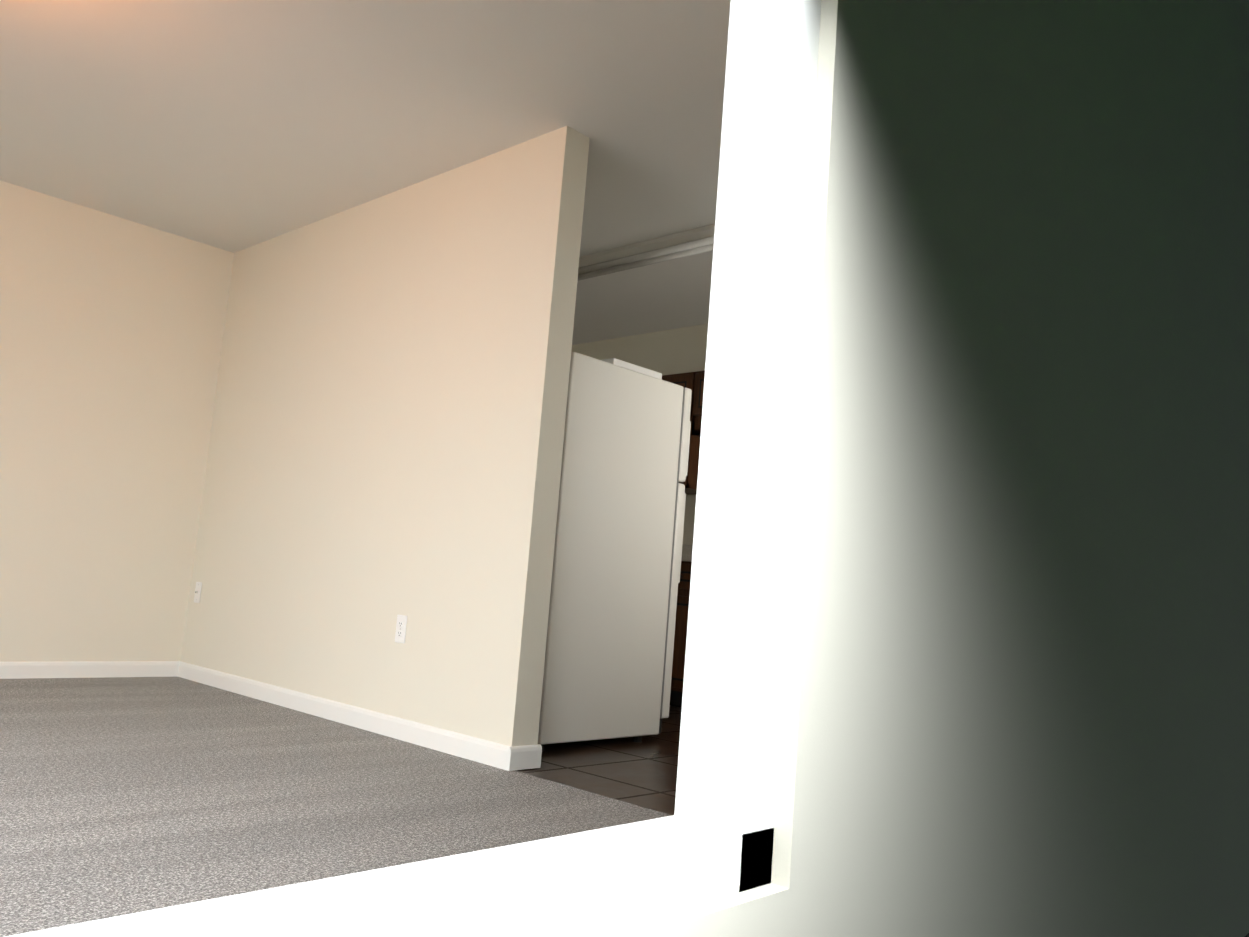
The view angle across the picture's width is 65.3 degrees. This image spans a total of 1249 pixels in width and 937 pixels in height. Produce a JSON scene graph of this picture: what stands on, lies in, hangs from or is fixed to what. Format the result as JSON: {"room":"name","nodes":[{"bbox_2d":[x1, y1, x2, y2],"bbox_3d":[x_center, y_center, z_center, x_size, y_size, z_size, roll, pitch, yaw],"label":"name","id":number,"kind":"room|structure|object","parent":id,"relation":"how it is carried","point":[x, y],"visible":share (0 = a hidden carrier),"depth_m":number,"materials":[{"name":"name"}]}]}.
{"room":"empty living room","nodes":[
{"label":"empty living room","id":0,"kind":"room"},
{"bbox_2d":[0,180,233,661],"bbox_3d":[-3.047,-0.182,4.938,0.120,2.440,7.600,-2,-9,43],"label":"wall","id":1,"kind":"structure","parent":0,"point":[111,332],"depth_m":5.15,"materials":[{"name":"beige paint"}]},
{"bbox_2d":[0,661,175,678],"bbox_3d":[-4.013,0.791,3.764,0.013,0.082,4.570,-2,-9,43],"label":"baseboard","id":2,"kind":"structure","parent":1,"relation":"attached to","point":[55,669],"depth_m":5.06,"materials":[{"name":"white paint"}]},
{"bbox_2d":[0,677,672,936],"bbox_3d":[-2.276,0.789,2.042,5.140,0.060,4.732,-2,-9,43],"label":"floor","id":3,"kind":"structure","parent":0,"point":[120,796],"depth_m":2.82,"materials":[{"name":"grey carpet"}]},
{"bbox_2d":[0,0,730,344],"bbox_3d":[-1.111,-1.503,3.382,5.140,0.100,7.600,-2,-9,43],"label":"ceiling","id":4,"kind":"structure","parent":0,"point":[232,126],"depth_m":3.79,"materials":[{"name":"white paint"}]},
{"bbox_2d":[577,224,714,281],"bbox_3d":[0.146,-1.109,5.021,1.234,0.088,0.132,-2,-9,43],"label":"molding","id":5,"kind":"structure","parent":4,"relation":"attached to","point":[673,246],"depth_m":4.99,"materials":[{"name":"white wood"}]},
{"bbox_2d":[181,126,589,746],"bbox_3d":[-1.307,-0.081,4.648,2.817,2.440,0.125,-2,-9,43],"label":"wall","id":6,"kind":"structure","parent":0,"point":[387,432],"depth_m":4.24,"materials":[{"name":"beige paint"}]},
{"bbox_2d":[194,582,201,602],"bbox_3d":[-2.363,0.684,5.391,0.070,0.114,0.016,-2,-9,43],"label":"outlet","id":7,"kind":"object","parent":6,"relation":"attached to","point":[197,595],"visible":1,"depth_m":5.39,"materials":[{"name":"white plastic"}]},
{"bbox_2d":[176,661,527,770],"bbox_3d":[-1.418,1.077,4.446,2.790,0.082,0.033,-2,-9,43],"label":"baseboard","id":8,"kind":"structure","parent":6,"relation":"attached to","point":[498,755],"depth_m":4.10,"materials":[{"name":"white paint"}]},
{"bbox_2d":[395,615,406,642],"bbox_3d":[-0.931,0.668,4.058,0.070,0.114,0.009,-2,-9,43],"label":"outlet","id":9,"kind":"object","parent":6,"relation":"attached to","point":[401,625],"visible":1,"depth_m":4.05,"materials":[{"name":"white plastic"}]},
{"bbox_2d":[524,744,541,768],"bbox_3d":[-1.347,1.095,4.551,2.830,0.082,0.013,-2,-9,43],"label":"baseboard","id":10,"kind":"structure","parent":6,"relation":"attached to","point":[532,755],"depth_m":3.56,"materials":[{"name":"white paint"}]},
{"bbox_2d":[571,323,707,375],"bbox_3d":[0.485,-0.766,6.636,2.770,0.328,0.290,-2,-9,43],"label":"wall","id":11,"kind":"structure","parent":0,"point":[675,351],"depth_m":6.66,"materials":[{"name":"beige paint"}]},
{"bbox_2d":[683,494,695,544],"bbox_3d":[1.322,0.281,5.932,4.900,2.440,0.120,-2,-9,43],"label":"wall","id":12,"kind":"structure","parent":0,"point":[689,519],"depth_m":6.66,"materials":[{"name":"beige paint"}]},
{"bbox_2d":[662,372,699,493],"bbox_3d":[0.270,-0.222,6.684,0.791,0.765,0.355,-2,-9,43],"label":"upper cabinet","id":13,"kind":"object","parent":12,"relation":"attached to","point":[682,379],"depth_m":6.35,"materials":[{"name":"brown wood"}]},
{"bbox_2d":[682,544,692,555],"bbox_3d":[0.480,0.564,6.565,2.750,0.100,0.020,-2,-9,43],"label":"backsplash","id":14,"kind":"structure","parent":12,"relation":"attached to","point":[688,549],"depth_m":6.60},
{"bbox_2d":[690,371,704,438],"bbox_3d":[0.876,-0.414,6.154,0.878,0.420,0.355,-2,-9,43],"label":"upper cabinet","id":15,"kind":"object","parent":12,"relation":"attached to","point":[693,382],"depth_m":6.31,"materials":[{"name":"brown wood"}]},
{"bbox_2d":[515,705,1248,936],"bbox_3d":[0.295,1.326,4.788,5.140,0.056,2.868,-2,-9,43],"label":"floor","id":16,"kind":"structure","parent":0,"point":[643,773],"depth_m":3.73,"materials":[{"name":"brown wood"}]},
{"bbox_2d":[538,352,691,750],"bbox_3d":[-0.269,0.384,4.540,0.740,1.663,0.875,-2,-9,43],"label":"fridge","id":17,"kind":"object","parent":16,"relation":"on","point":[615,581],"visible":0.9,"depth_m":4.24,"materials":[{"name":"white metal"}]},
{"bbox_2d":[602,358,661,379],"bbox_3d":[0.008,-0.447,4.461,0.155,0.030,0.330,-2,-9,43],"label":"box","id":18,"kind":"object","parent":17,"relation":"on","point":[633,367],"visible":0.44,"depth_m":4.39,"materials":[{"name":"white cardboard"}]},
{"bbox_2d":[670,560,691,706],"bbox_3d":[0.688,1.018,5.846,0.894,0.862,0.650,-2,-9,43],"label":"base cabinet","id":19,"kind":"object","parent":16,"relation":"on","point":[679,652],"depth_m":5.75,"materials":[{"name":"brown wood"}]},
{"bbox_2d":[681,556,691,559],"bbox_3d":[0.266,0.588,6.323,2.764,0.038,0.653,-2,-9,43],"label":"countertop","id":20,"kind":"structure","parent":19,"relation":"on","point":[683,557],"depth_m":5.79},
{"bbox_2d":[589,0,1248,936],"bbox_3d":[0.629,-0.310,1.521,0.120,2.440,7.600,-2,-9,43],"label":"wall","id":21,"kind":"structure","parent":0,"point":[1015,686],"depth_m":1.32,"materials":[{"name":"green paint"}]},
{"bbox_2d":[6,0,820,936],"bbox_3d":[-0.665,-0.628,0.193,0.150,1.890,2.520,-2,-9,43],"label":"window","id":22,"kind":"structure","parent":21,"relation":"in","point":[710,838],"depth_m":0.92,"materials":[{"name":"white paint"}]}
]}

